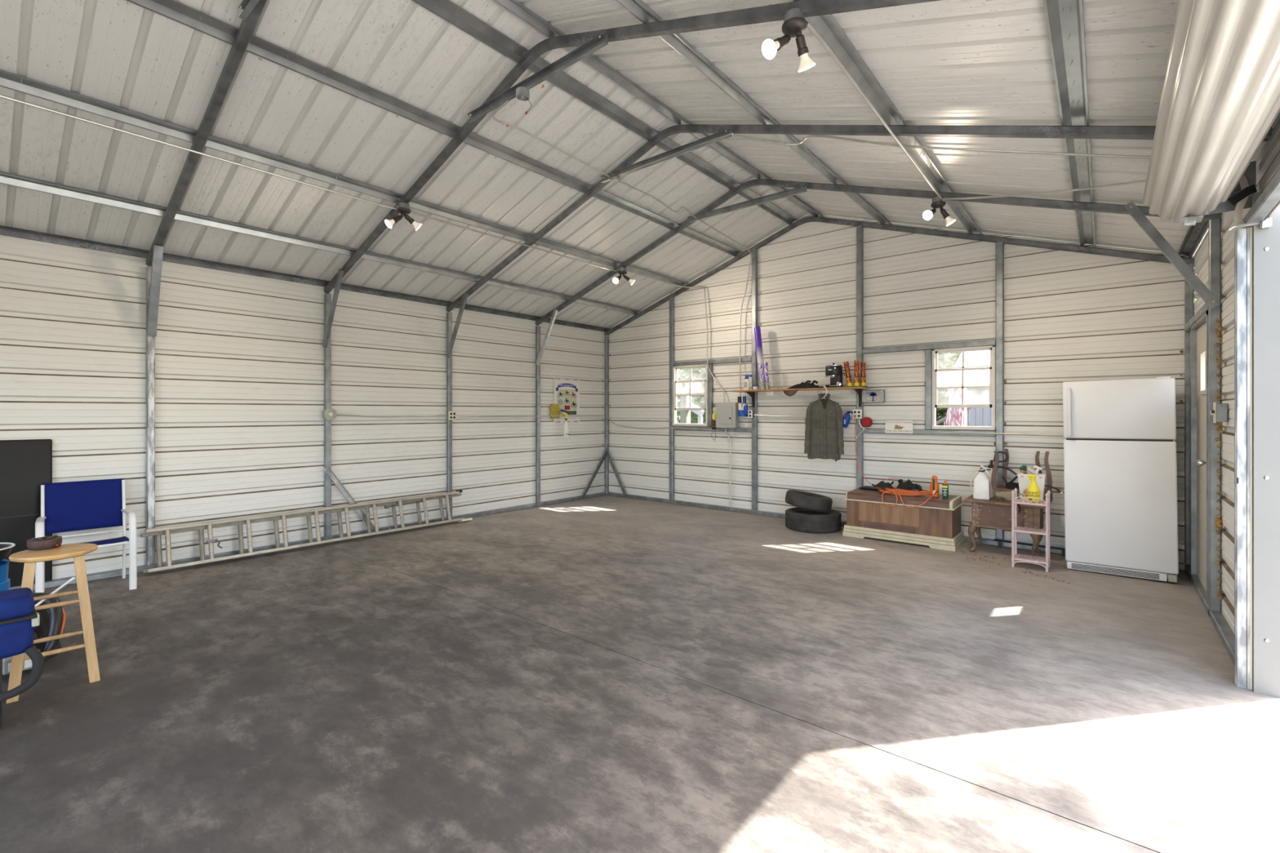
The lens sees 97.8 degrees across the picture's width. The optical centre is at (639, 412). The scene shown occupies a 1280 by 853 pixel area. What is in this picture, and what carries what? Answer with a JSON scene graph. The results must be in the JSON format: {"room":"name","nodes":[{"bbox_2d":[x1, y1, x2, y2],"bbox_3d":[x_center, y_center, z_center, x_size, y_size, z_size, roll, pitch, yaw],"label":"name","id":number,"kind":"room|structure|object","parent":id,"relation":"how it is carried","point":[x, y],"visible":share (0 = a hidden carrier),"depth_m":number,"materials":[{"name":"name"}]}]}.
{"room":"garage","nodes":[
{"label":"garage","id":0,"kind":"room"},
{"bbox_2d":[0,235,604,579],"bbox_3d":[-3.556,0.009,6.333,0.027,2.895,9.264,0,0,40],"label":"wall","id":1,"kind":"structure","parent":0,"point":[239,357],"depth_m":5.86,"materials":[{"name":"metal"}]},
{"bbox_2d":[7,492,606,591],"bbox_3d":[-3.527,1.429,6.309,0.057,0.057,9.144,0,0,40],"label":"baseboard","id":2,"kind":"structure","parent":1,"relation":"attached to","point":[113,573],"depth_m":5.99,"materials":[{"name":"metal"}]},
{"bbox_2d":[445,124,1273,516],"bbox_3d":[0.260,-0.606,5.118,7.432,4.011,0.095,0,0,40],"label":"steel frame","id":3,"kind":"object","parent":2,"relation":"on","point":[1122,132],"visible":0.93,"depth_m":4.52,"materials":[{"name":"metal"}]},
{"bbox_2d":[617,133,1150,175],"bbox_3d":[1.395,-1.904,4.364,3.914,0.877,0.175,0,0,33],"label":"conduit","id":4,"kind":"object","parent":3,"relation":"attached to","point":[731,134],"visible":0.99,"depth_m":3.98,"materials":[{"name":"metal"}]},
{"bbox_2d":[553,377,579,422],"bbox_3d":[-1.194,-0.196,9.144,0.007,0.725,0.570,0,0,40],"label":"poster","id":5,"kind":"object","parent":1,"relation":"attached to","point":[566,391],"visible":0.98,"depth_m":9.15,"materials":[{"name":"white paper"}]},
{"bbox_2d":[557,389,576,414],"bbox_3d":[-1.194,-0.168,9.145,0.001,0.410,0.430,0,0,40],"label":"artwork","id":6,"kind":"object","parent":5,"relation":"attached to","point":[566,398],"depth_m":9.16},
{"bbox_2d":[0,0,1208,328],"bbox_3d":[-0.602,-2.071,4.082,7.570,1.292,10.058,0,0,40],"label":"ceiling","id":7,"kind":"structure","parent":0,"point":[941,62],"depth_m":4.17,"materials":[{"name":"metal"}]},
{"bbox_2d":[0,494,1279,852],"bbox_3d":[-0.687,1.517,3.948,7.570,0.120,9.384,0,0,40],"label":"floor","id":8,"kind":"structure","parent":0,"point":[606,673],"depth_m":2.82,"materials":[{"name":"concrete"}]},
{"bbox_2d":[0,659,1,728],"bbox_3d":[-3.114,1.296,2.522,0.280,0.322,0.300,0,0,40],"label":"box","id":9,"kind":"object","parent":8,"relation":"on","point":[0,660],"visible":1,"depth_m":2.56,"materials":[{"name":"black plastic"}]},
{"bbox_2d":[0,587,44,701],"bbox_3d":[-3.049,1.088,2.561,0.343,0.456,0.415,0,0,40],"label":"air compressor","id":10,"kind":"object","parent":9,"relation":"on","point":[19,616],"visible":1,"depth_m":2.58,"materials":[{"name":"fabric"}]},
{"bbox_2d":[0,559,10,591],"bbox_3d":[-3.817,1.167,3.178,0.316,0.580,0.316,0,0,40],"label":"bucket","id":11,"kind":"object","parent":8,"relation":"on","point":[5,583],"visible":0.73,"depth_m":3.24,"materials":[{"name":"blue plastic"}]},
{"bbox_2d":[0,542,15,560],"bbox_3d":[-3.806,0.827,3.176,0.340,0.096,0.340,0,0,40],"label":"basin","id":12,"kind":"object","parent":11,"relation":"on","point":[5,548],"visible":1,"depth_m":3.24,"materials":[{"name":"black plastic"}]},
{"bbox_2d":[0,439,52,586],"bbox_3d":[-5.105,0.840,4.424,0.037,1.235,0.620,0,0,40],"label":"board","id":13,"kind":"object","parent":8,"relation":"on","point":[25,465],"visible":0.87,"depth_m":4.52,"materials":[{"name":"grey"}]},
{"bbox_2d":[0,592,65,675],"bbox_3d":[-3.501,1.251,3.206,0.350,0.372,0.277,0,0,40],"label":"leaf blower","id":14,"kind":"object","parent":8,"relation":"on","point":[57,615],"visible":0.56,"depth_m":3.21,"materials":[{"name":"black plastic"}]},
{"bbox_2d":[33,604,62,659],"bbox_3d":[-3.630,1.286,3.325,0.324,0.337,0.268,0,0,40],"label":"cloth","id":15,"kind":"object","parent":8,"relation":"on","point":[42,631],"visible":0.12,"depth_m":3.32,"materials":[{"name":"black"}]},
{"bbox_2d":[5,543,100,703],"bbox_3d":[-3.166,1.101,3.023,0.334,0.712,0.339,0,0,44],"label":"wooden stool","id":16,"kind":"object","parent":8,"relation":"on","point":[77,551],"visible":0.87,"depth_m":3.01,"materials":[{"name":"brown wood"}]},
{"bbox_2d":[26,535,62,550],"bbox_3d":[-3.267,0.714,3.066,0.134,0.063,0.134,0,0,40],"label":"round speaker","id":17,"kind":"object","parent":16,"relation":"on","point":[46,542],"visible":1,"depth_m":3.03},
{"bbox_2d":[35,478,137,592],"bbox_3d":[-4.545,1.022,4.585,0.539,0.874,0.571,0,0,43],"label":"patio chair","id":18,"kind":"object","parent":8,"relation":"on","point":[68,506],"visible":0.86,"depth_m":4.69,"materials":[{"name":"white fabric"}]},
{"bbox_2d":[145,0,266,565],"bbox_3d":[-1.688,-0.606,2.775,7.432,4.011,0.098,0,0,40],"label":"steel frame","id":19,"kind":"object","parent":8,"relation":"on","point":[251,12],"visible":1,"depth_m":4.69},
{"bbox_2d":[140,489,472,573],"bbox_3d":[-3.378,1.248,6.260,0.216,0.421,3.310,0,0,40],"label":"ladder","id":20,"kind":"object","parent":8,"relation":"on","point":[247,521],"visible":1,"depth_m":5.84,"materials":[{"name":"metal"}]},
{"bbox_2d":[322,0,939,537],"bbox_3d":[-0.556,-0.594,4.136,7.432,4.034,0.589,0,0,40],"label":"steel frame","id":21,"kind":"object","parent":8,"relation":"on","point":[590,42],"visible":0.95,"depth_m":3.87,"materials":[{"name":"metal"}]},
{"bbox_2d":[0,225,609,332],"bbox_3d":[-3.486,-1.445,6.300,0.103,0.062,9.222,0,0,40],"label":"purlin","id":22,"kind":"object","parent":21,"relation":"on","point":[4,230],"visible":0.87,"depth_m":5.67,"materials":[{"name":"metal"}]},
{"bbox_2d":[0,170,640,315],"bbox_3d":[-2.954,-1.674,5.857,0.128,0.068,9.222,0,0,40],"label":"purlin","id":23,"kind":"object","parent":21,"relation":"attached to","point":[6,178],"visible":0.91,"depth_m":5.15,"materials":[{"name":"metal"}]},
{"bbox_2d":[323,408,336,419],"bbox_3d":[-3.483,0.022,6.273,0.057,0.124,0.124,0,0,40],"label":"outlet","id":24,"kind":"object","parent":21,"relation":"attached to","point":[328,414],"visible":1,"depth_m":6.25,"materials":[{"name":"beige plastic"}]},
{"bbox_2d":[336,413,448,417],"bbox_3d":[-3.019,0.040,6.884,0.053,0.042,1.450,0,0,40],"label":"conduit","id":25,"kind":"object","parent":24,"relation":"attached to","point":[336,414],"visible":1,"depth_m":6.85,"materials":[{"name":"metal"}]},
{"bbox_2d":[0,69,688,287],"bbox_3d":[-2.208,-1.996,5.237,0.128,0.068,9.222,0,0,40],"label":"purlin","id":26,"kind":"object","parent":21,"relation":"attached to","point":[8,80],"visible":0.96,"depth_m":4.38,"materials":[{"name":"metal"}]},
{"bbox_2d":[384,202,422,230],"bbox_3d":[-2.204,-1.819,5.201,0.314,0.238,0.120,0,0,-31],"label":"floodlight","id":27,"kind":"object","parent":21,"relation":"attached to","point":[403,208],"visible":1,"depth_m":5.17,"materials":[{"name":"metal"}]},
{"bbox_2d":[0,94,398,209],"bbox_3d":[-3.663,-1.899,3.507,0.059,0.032,4.461,0,0,40],"label":"conduit","id":28,"kind":"object","parent":27,"relation":"attached to","point":[1,95],"visible":0.87,"depth_m":3.98,"materials":[{"name":"metal"}]},
{"bbox_2d":[409,206,618,271],"bbox_3d":[-1.240,-1.909,6.379,0.077,0.038,2.962,0,0,40],"label":"conduit","id":29,"kind":"object","parent":27,"relation":"attached to","point":[412,211],"visible":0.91,"depth_m":6.13,"materials":[{"name":"metal"}]},
{"bbox_2d":[126,0,742,256],"bbox_3d":[-1.477,-2.311,4.630,0.128,0.068,9.222,0,0,40],"label":"purlin","id":30,"kind":"object","parent":21,"relation":"attached to","point":[175,11],"visible":0.92,"depth_m":4.13,"materials":[{"name":"metal"}]},
{"bbox_2d":[506,84,544,126],"bbox_3d":[-0.835,-2.216,4.013,0.397,0.205,0.096,0,0,40],"label":"junction box","id":31,"kind":"object","parent":21,"relation":"attached to","point":[522,94],"visible":1,"depth_m":3.99,"materials":[{"name":"metal"}]},
{"bbox_2d":[492,100,611,177],"bbox_3d":[-0.753,-2.316,4.896,0.287,0.074,1.596,0,0,26],"label":"conduit","id":32,"kind":"object","parent":21,"relation":"attached to","point":[506,102],"visible":0.98,"depth_m":4.76,"materials":[{"name":"metal"}]},
{"bbox_2d":[412,0,799,225],"bbox_3d":[-0.824,-2.594,4.087,0.128,0.068,9.222,0,0,40],"label":"purlin","id":33,"kind":"object","parent":21,"relation":"on","point":[446,10],"visible":0.91,"depth_m":4.51,"materials":[{"name":"metal"}]},
{"bbox_2d":[493,0,823,217],"bbox_3d":[-0.557,-2.594,3.864,0.128,0.068,9.222,0,0,40],"label":"purlin","id":34,"kind":"object","parent":21,"relation":"on","point":[514,6],"visible":0.77,"depth_m":4.48,"materials":[{"name":"metal"}]},
{"bbox_2d":[616,0,892,225],"bbox_3d":[0.097,-2.311,3.321,0.128,0.068,9.222,0,0,40],"label":"purlin","id":35,"kind":"object","parent":21,"relation":"attached to","point":[639,9],"visible":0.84,"depth_m":4.04,"materials":[{"name":"metal"}]},
{"bbox_2d":[761,8,815,71],"bbox_3d":[0.733,-1.822,2.734,0.282,0.264,0.119,0,0,-26],"label":"floodlight","id":36,"kind":"object","parent":21,"relation":"attached to","point":[794,24],"visible":1,"depth_m":2.72,"materials":[{"name":"metal"}]},
{"bbox_2d":[793,0,982,235],"bbox_3d":[0.828,-1.996,2.714,0.128,0.068,9.222,0,0,40],"label":"purlin","id":37,"kind":"object","parent":21,"relation":"attached to","point":[827,26],"visible":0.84,"depth_m":3.54,"materials":[{"name":"metal"}]},
{"bbox_2d":[1043,0,1095,247],"bbox_3d":[1.573,-1.674,2.094,0.128,0.068,9.222,0,0,40],"label":"purlin","id":38,"kind":"object","parent":21,"relation":"on","point":[1064,19],"visible":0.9,"depth_m":2.89,"materials":[{"name":"metal"}]},
{"bbox_2d":[1177,220,1208,257],"bbox_3d":[2.106,-1.445,1.651,0.103,0.062,9.222,0,0,40],"label":"purlin","id":39,"kind":"object","parent":21,"relation":"on","point":[1196,233],"visible":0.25,"depth_m":4.67,"materials":[{"name":"metal"}]},
{"bbox_2d":[785,506,841,533],"bbox_3d":[2.173,1.345,7.021,0.671,0.220,0.671,0,0,40],"label":"tyre","id":40,"kind":"object","parent":8,"relation":"on","point":[797,518],"visible":0.98,"depth_m":6.76,"materials":[{"name":"rubber"}]},
{"bbox_2d":[785,489,832,511],"bbox_3d":[2.136,1.117,7.079,0.574,0.241,0.573,0,0,-32],"label":"tyre","id":41,"kind":"object","parent":40,"relation":"on","point":[808,500],"visible":1,"depth_m":6.85,"materials":[{"name":"rubber"}]},
{"bbox_2d":[535,178,1222,614],"bbox_3d":[1.234,-0.577,6.290,7.432,4.068,0.095,0,0,40],"label":"steel frame","id":42,"kind":"object","parent":8,"relation":"on","point":[1211,295],"visible":0.93,"depth_m":4.26,"materials":[{"name":"metal"}]},
{"bbox_2d":[613,266,635,284],"bbox_3d":[-0.228,-1.831,7.521,0.312,0.227,0.152,0,0,-23],"label":"floodlight","id":43,"kind":"object","parent":42,"relation":"attached to","point":[622,271],"visible":1,"depth_m":7.50,"materials":[{"name":"metal"}]},
{"bbox_2d":[618,180,751,396],"bbox_3d":[0.710,-1.152,6.805,0.218,2.406,2.993,0,0,34],"label":"conduit","id":44,"kind":"object","parent":42,"relation":"attached to","point":[620,181],"visible":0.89,"depth_m":7.55,"materials":[{"name":"metal"}]},
{"bbox_2d":[737,395,747,416],"bbox_3d":[1.470,-0.087,8.009,0.154,0.287,0.087,0,0,40],"label":"sprayer","id":45,"kind":"object","parent":44,"relation":"attached to","point":[743,411],"visible":1,"depth_m":7.98,"materials":[{"name":"blue plastic"}]},
{"bbox_2d":[922,195,955,226],"bbox_3d":[2.694,-1.819,5.064,0.295,0.262,0.154,0,0,-7],"label":"floodlight","id":46,"kind":"object","parent":42,"relation":"attached to","point":[937,202],"visible":1,"depth_m":5.04,"materials":[{"name":"metal"}]},
{"bbox_2d":[806,21,946,202],"bbox_3d":[1.792,-1.914,3.921,0.048,0.030,3.056,0,0,40],"label":"conduit","id":47,"kind":"object","parent":46,"relation":"attached to","point":[809,26],"visible":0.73,"depth_m":3.39,"materials":[{"name":"metal"}]},
{"bbox_2d":[942,179,1146,199],"bbox_3d":[2.986,-1.687,4.266,0.063,0.463,1.574,0,0,-20],"label":"conduit","id":48,"kind":"object","parent":47,"relation":"attached to","point":[1143,180],"visible":0.96,"depth_m":4.14,"materials":[{"name":"metal"}]},
{"bbox_2d":[582,216,1195,564],"bbox_3d":[2.041,-0.594,7.261,7.432,4.034,0.676,0,0,40],"label":"frame","id":49,"kind":"object","parent":8,"relation":"on","point":[1000,242],"visible":0.91,"depth_m":6.55,"materials":[{"name":"metal"}]},
{"bbox_2d":[456,415,721,431],"bbox_3d":[-0.642,0.162,7.904,2.338,0.227,2.997,0,0,40],"label":"conduit","id":50,"kind":"object","parent":49,"relation":"attached to","point":[469,415],"visible":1,"depth_m":8.63,"materials":[{"name":"metal"}]},
{"bbox_2d":[549,404,559,418],"bbox_3d":[-1.361,-0.018,8.908,0.044,0.230,0.188,0,0,40],"label":"sponge","id":51,"kind":"object","parent":50,"relation":"attached to","point":[554,408],"visible":1,"depth_m":8.88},
{"bbox_2d":[626,270,724,402],"bbox_3d":[0.416,-1.041,8.159,1.616,1.798,0.550,0,0,-26],"label":"conduit","id":52,"kind":"object","parent":49,"relation":"attached to","point":[626,270],"visible":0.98,"depth_m":8.44,"materials":[{"name":"metal"}]},
{"bbox_2d":[715,402,737,427],"bbox_3d":[1.274,0.042,8.201,0.330,0.370,0.096,0,0,40],"label":"breaker panel","id":53,"kind":"object","parent":49,"relation":"attached to","point":[726,413],"visible":0.96,"depth_m":8.15,"materials":[{"name":"grey paint"}]},
{"bbox_2d":[732,386,869,407],"bbox_3d":[2.079,-0.191,7.425,1.800,0.240,0.260,0,0,40],"label":"wall shelf","id":54,"kind":"object","parent":49,"relation":"attached to","point":[858,389],"visible":1,"depth_m":7.24,"materials":[{"name":"brown wood"}]},
{"bbox_2d":[754,326,765,389],"bbox_3d":[1.679,-0.751,7.790,0.184,0.890,0.092,0,0,40],"label":"tube","id":55,"kind":"object","parent":54,"relation":"on","point":[757,330],"visible":0.83,"depth_m":7.76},
{"bbox_2d":[787,380,823,388],"bbox_3d":[2.177,-0.366,7.322,0.524,0.104,0.167,0,0,40],"label":"cloth","id":56,"kind":"object","parent":54,"relation":"on","point":[802,385],"visible":0.94,"depth_m":7.27,"materials":[{"name":"black"}]},
{"bbox_2d":[821,386,827,399],"bbox_3d":[2.323,-0.220,7.041,0.221,0.228,0.055,0,0,32],"label":"hanger","id":57,"kind":"object","parent":54,"relation":"hanging from","point":[824,386],"visible":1,"depth_m":7.01,"materials":[{"name":"white plastic"}]},
{"bbox_2d":[804,393,844,461],"bbox_3d":[2.316,0.186,7.026,0.482,0.852,0.151,0,0,26],"label":"jacket","id":58,"kind":"object","parent":57,"relation":"hanging from","point":[824,421],"visible":1,"depth_m":6.97,"materials":[{"name":"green fabric"}]},
{"bbox_2d":[826,386,867,387],"bbox_3d":[2.580,-0.316,6.978,0.520,0.010,0.217,0,0,40],"label":"pad","id":59,"kind":"object","parent":54,"relation":"on","point":[839,386],"visible":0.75,"depth_m":6.87,"materials":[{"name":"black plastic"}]},
{"bbox_2d":[825,363,844,386],"bbox_3d":[2.477,-0.474,7.082,0.248,0.306,0.200,0,0,40],"label":"coffee machine","id":60,"kind":"object","parent":59,"relation":"on","point":[835,371],"visible":0.94,"depth_m":7.04,"materials":[{"name":"black plastic"}]},
{"bbox_2d":[843,361,853,386],"bbox_3d":[2.609,-0.473,6.998,0.113,0.334,0.063,0,0,40],"label":"tube","id":61,"kind":"object","parent":59,"relation":"on","point":[846,366],"visible":0.91,"depth_m":6.98,"materials":[{"name":"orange plastic"}]},
{"bbox_2d":[853,360,859,386],"bbox_3d":[2.687,-0.478,6.920,0.063,0.334,0.063,0,0,40],"label":"tube","id":62,"kind":"object","parent":59,"relation":"on","point":[856,362],"visible":0.91,"depth_m":6.90,"materials":[{"name":"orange plastic"}]},
{"bbox_2d":[860,362,866,386],"bbox_3d":[2.772,-0.466,6.934,0.063,0.309,0.063,0,0,40],"label":"tube","id":63,"kind":"object","parent":54,"relation":"on","point":[863,365],"visible":0.92,"depth_m":6.91,"materials":[{"name":"cardboard"}]},
{"bbox_2d":[852,409,862,418],"bbox_3d":[2.733,0.021,7.015,0.116,0.116,0.054,0,0,40],"label":"outlet","id":64,"kind":"object","parent":49,"relation":"attached to","point":[859,413],"visible":1,"depth_m":6.99,"materials":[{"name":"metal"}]},
{"bbox_2d":[853,414,932,507],"bbox_3d":[2.894,0.539,6.500,0.982,1.018,0.540,0,0,40],"label":"lead","id":65,"kind":"object","parent":64,"relation":"hanging from","point":[889,491],"visible":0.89,"depth_m":6.31,"materials":[{"name":"orange plastic"}]},
{"bbox_2d":[896,479,922,491],"bbox_3d":[3.086,0.825,6.388,0.283,0.125,0.178,0,0,40],"label":"gloves","id":66,"kind":"object","parent":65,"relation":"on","point":[908,485],"visible":1,"depth_m":6.36,"materials":[{"name":"black fabric"}]},
{"bbox_2d":[861,389,884,403],"bbox_3d":[2.884,-0.198,6.914,0.274,0.160,0.011,0,0,40],"label":"plate","id":67,"kind":"object","parent":49,"relation":"attached to","point":[867,396],"visible":1,"depth_m":6.91,"materials":[{"name":"white plastic"}]},
{"bbox_2d":[884,420,912,433],"bbox_3d":[3.108,0.174,6.707,0.310,0.154,0.006,0,0,40],"label":"sign","id":68,"kind":"object","parent":49,"relation":"attached to","point":[891,426],"visible":1,"depth_m":6.71,"materials":[{"name":"white paper"}]},
{"bbox_2d":[858,418,1063,436],"bbox_3d":[3.804,0.172,6.133,2.756,0.173,0.040,0,0,40],"label":"conduit","id":69,"kind":"object","parent":49,"relation":"attached to","point":[860,424],"visible":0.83,"depth_m":6.20,"materials":[{"name":"metal"}]},
{"bbox_2d":[842,488,964,551],"bbox_3d":[3.017,1.196,6.425,1.178,0.523,0.538,0,0,40],"label":"cedar chest","id":70,"kind":"object","parent":8,"relation":"on","point":[935,523],"visible":0.98,"depth_m":6.19,"materials":[{"name":"brown wood"}]},
{"bbox_2d":[929,475,939,497],"bbox_3d":[3.262,0.819,6.188,0.094,0.238,0.085,0,0,40],"label":"work light","id":71,"kind":"object","parent":70,"relation":"on","point":[934,486],"visible":0.98,"depth_m":6.16,"materials":[{"name":"orange plastic"}]},
{"bbox_2d":[963,494,1045,556],"bbox_3d":[3.795,1.186,5.797,0.690,0.544,0.460,0,0,40],"label":"table","id":72,"kind":"object","parent":8,"relation":"on","point":[993,513],"visible":0.88,"depth_m":5.67,"materials":[{"name":"wood"}]},
{"bbox_2d":[970,465,990,500],"bbox_3d":[3.580,0.734,5.877,0.180,0.360,0.110,0,0,34],"label":"jug","id":73,"kind":"object","parent":72,"relation":"on","point":[981,491],"visible":1,"depth_m":5.83,"materials":[{"name":"plastic"}]},
{"bbox_2d":[983,451,1017,497],"bbox_3d":[3.832,0.664,5.934,0.141,0.499,0.325,0,0,-43],"label":"sprayer","id":74,"kind":"object","parent":72,"relation":"on","point":[990,466],"visible":0.58,"depth_m":5.97,"materials":[{"name":"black plastic"}]},
{"bbox_2d":[991,448,1052,503],"bbox_3d":[3.953,0.651,5.777,0.515,0.525,0.290,0,0,40],"label":"footstool","id":75,"kind":"object","parent":72,"relation":"on","point":[1002,493],"visible":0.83,"depth_m":5.77,"materials":[{"name":"brown wood"}]},
{"bbox_2d":[994,538,1065,556],"bbox_3d":[4.072,1.414,5.848,0.620,0.086,0.031,0,0,42],"label":"pole","id":76,"kind":"object","parent":8,"relation":"on","point":[999,541],"visible":0.77,"depth_m":5.84,"materials":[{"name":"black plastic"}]},
{"bbox_2d":[1011,488,1050,572],"bbox_3d":[3.684,1.095,5.265,0.288,0.724,0.237,0,0,40],"label":"rack","id":77,"kind":"object","parent":8,"relation":"on","point":[1015,557],"visible":1,"depth_m":5.25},
{"bbox_2d":[1014,526,1048,533],"bbox_3d":[3.684,1.113,5.265,0.260,0.008,0.210,0,0,40],"label":"shelf","id":78,"kind":"object","parent":77,"relation":"attached to","point":[1017,529],"depth_m":5.23,"materials":[{"name":"wicker"}]},
{"bbox_2d":[1014,554,1048,562],"bbox_3d":[3.684,1.378,5.265,0.260,0.008,0.210,0,0,40],"label":"shelf","id":79,"kind":"object","parent":77,"relation":"attached to","point":[1020,557],"depth_m":5.24,"materials":[{"name":"wicker"}]},
{"bbox_2d":[1017,472,1046,501],"bbox_3d":[3.884,0.761,5.536,0.224,0.305,0.126,0,0,40],"label":"waste bin","id":80,"kind":"object","parent":77,"relation":"on","point":[1024,484],"visible":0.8,"depth_m":5.52,"materials":[{"name":"white plastic"}]},
{"bbox_2d":[1015,499,1048,504],"bbox_3d":[3.684,0.848,5.265,0.260,0.008,0.210,0,0,40],"label":"shelf","id":81,"kind":"object","parent":77,"relation":"attached to","point":[1017,501],"depth_m":5.21,"materials":[{"name":"wicker"}]},
{"bbox_2d":[1026,474,1039,502],"bbox_3d":[3.699,0.712,5.251,0.104,0.250,0.059,0,0,40],"label":"spray bottle","id":82,"kind":"object","parent":77,"relation":"on","point":[1033,491],"visible":0.96,"depth_m":5.24,"materials":[{"name":"yellow plastic"}]},
{"bbox_2d":[1062,376,1178,582],"bbox_3d":[4.415,0.579,5.168,0.760,1.758,0.655,-1,-1,40],"label":"fridge","id":83,"kind":"object","parent":8,"relation":"on","point":[1120,463],"visible":1,"depth_m":4.92,"materials":[{"name":"metal"}]},
{"bbox_2d":[606,213,1193,564],"bbox_3d":[2.260,-0.619,7.524,7.410,4.151,0.038,0,0,40],"label":"wall","id":84,"kind":"structure","parent":0,"point":[1069,316],"depth_m":6.87,"materials":[{"name":"metal"}]},
{"bbox_2d":[672,364,707,426],"bbox_3d":[0.792,-0.261,8.714,0.648,0.945,0.073,0,0,40],"label":"window","id":85,"kind":"structure","parent":84,"relation":"in","point":[675,381],"depth_m":8.72,"materials":[{"name":"plastic"}]},
{"bbox_2d":[607,492,1185,570],"bbox_3d":[2.239,1.429,7.499,7.290,0.057,0.057,0,0,40],"label":"baseboard","id":86,"kind":"structure","parent":84,"relation":"attached to","point":[984,541],"depth_m":8.04,"materials":[{"name":"metal"}]},
{"bbox_2d":[931,345,995,430],"bbox_3d":[3.661,-0.269,6.330,0.628,0.928,0.073,0,0,40],"label":"window","id":87,"kind":"structure","parent":84,"relation":"in","point":[992,384],"depth_m":6.31,"materials":[{"name":"plastic"}]},
{"bbox_2d":[1193,111,1279,635],"bbox_3d":[2.139,0.009,1.599,0.060,2.895,9.264,0,0,40],"label":"wall","id":88,"kind":"structure","parent":0,"point":[1267,157],"depth_m":3.76,"materials":[{"name":"metal"}]},
{"bbox_2d":[1184,302,1208,331],"bbox_3d":[4.564,-0.773,4.559,0.055,0.060,1.488,0,0,40],"label":"trim","id":89,"kind":"structure","parent":88,"relation":"attached to","point":[1204,308],"depth_m":4.48,"materials":[{"name":"metal"}]},
{"bbox_2d":[1190,311,1222,604],"bbox_3d":[4.489,0.357,4.466,0.121,2.200,1.020,0,0,40],"label":"door","id":90,"kind":"structure","parent":88,"relation":"in","point":[1199,330],"depth_m":4.71,"materials":[{"name":"metal"}]},
{"bbox_2d":[1185,564,1234,664],"bbox_3d":[4.137,1.429,4.036,0.057,0.057,2.838,0,0,40],"label":"baseboard","id":91,"kind":"structure","parent":88,"relation":"attached to","point":[1226,635],"depth_m":3.77,"materials":[{"name":"metal"}]},
{"bbox_2d":[1210,402,1227,422],"bbox_3d":[3.893,0.002,3.757,0.071,0.140,0.110,0,0,40],"label":"light switch","id":92,"kind":"object","parent":88,"relation":"attached to","point":[1220,412],"visible":1,"depth_m":3.72,"materials":[{"name":"metal"}]},
{"bbox_2d":[1204,160,1257,215],"bbox_3d":[3.175,-1.220,3.063,0.280,0.245,0.032,0,0,40],"label":"bracket","id":93,"kind":"object","parent":88,"relation":"attached to","point":[1250,173],"visible":0.19,"depth_m":3.00,"materials":[{"name":"metal"}]},
{"bbox_2d":[1142,0,1279,226],"bbox_3d":[2.127,-1.246,1.995,0.382,0.413,3.310,0,0,40],"label":"door","id":94,"kind":"structure","parent":93,"relation":"attached to","point":[1220,101],"depth_m":2.01,"materials":[{"name":"metal"}]},
{"bbox_2d":[1227,174,1257,226],"bbox_3d":[3.205,-1.140,2.957,0.085,0.330,0.115,0,0,-26],"label":"strap","id":95,"kind":"object","parent":94,"relation":"hanging from","point":[1241,197],"visible":0.87,"depth_m":2.96,"materials":[{"name":"beige"}]},
{"bbox_2d":[1234,226,1252,689],"bbox_3d":[3.203,0.242,2.965,0.058,2.430,0.062,0,0,40],"label":"track","id":96,"kind":"object","parent":88,"relation":"attached to","point":[1242,237],"visible":1,"depth_m":2.95,"materials":[{"name":"metal"}]},
{"bbox_2d":[1227,217,1271,231],"bbox_3d":[3.173,-0.973,2.908,0.153,0.050,0.041,0,0,40],"label":"door stop","id":97,"kind":"object","parent":88,"relation":"attached to","point":[1265,224],"visible":0.94,"depth_m":2.87,"materials":[{"name":"metal"}]},
{"bbox_2d":[1242,168,1279,228],"bbox_3d":[2.254,-1.012,1.772,0.059,0.057,3.170,0,0,40],"label":"trim","id":98,"kind":"structure","parent":88,"relation":"attached to","point":[1269,197],"depth_m":2.65,"materials":[{"name":"metal"}]},
{"bbox_2d":[1252,191,1279,697],"bbox_3d":[3.246,0.157,2.890,0.099,2.600,0.047,0,0,40],"label":"trim","id":99,"kind":"structure","parent":88,"relation":"attached to","point":[1265,242],"depth_m":2.88,"materials":[{"name":"paint"}]},
{"bbox_3d":[13.500,1.672,11.105,140.000,0.170,140.000,0,0,40],"label":"ground","id":100,"kind":"structure","parent":0,"visible":0},
{"bbox_2d":[676,367,706,423],"bbox_3d":[3.534,-0.953,18.774,4.670,5.102,4.749,0,0,40],"label":"tree","id":101,"kind":"object","parent":100,"relation":"on","point":[696,374],"visible":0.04,"depth_m":18.25,"materials":[{"name":"green plant"}]},
{"bbox_2d":[680,394,704,423],"bbox_3d":[1.072,0.587,13.113,0.999,2.000,0.180,0,0,40],"label":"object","id":102,"kind":"object","parent":100,"relation":"on","point":[685,415],"visible":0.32,"depth_m":13.03,"materials":[{"name":"white wood"}]},
{"bbox_2d":[936,351,961,426],"bbox_3d":[9.365,-0.925,19.250,4.571,5.046,4.505,0,0,33],"label":"tree","id":103,"kind":"object","parent":100,"relation":"on","point":[944,359],"visible":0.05,"depth_m":17.50,"materials":[{"name":"green plant"}]},
{"bbox_2d":[946,381,966,426],"bbox_3d":[6.263,0.487,11.073,0.369,2.200,0.084,0,0,40],"label":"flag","id":104,"kind":"object","parent":100,"relation":"on","point":[954,416],"visible":0.55,"depth_m":11.08,"materials":[{"name":"white fabric"}]},
{"bbox_2d":[945,350,991,426],"bbox_3d":[11.923,-0.078,12.415,8.300,3.330,4.700,0,0,40],"label":"building","id":105,"kind":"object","parent":100,"relation":"on","point":[979,416],"visible":0.04,"depth_m":13.23,"materials":[{"name":"white"}]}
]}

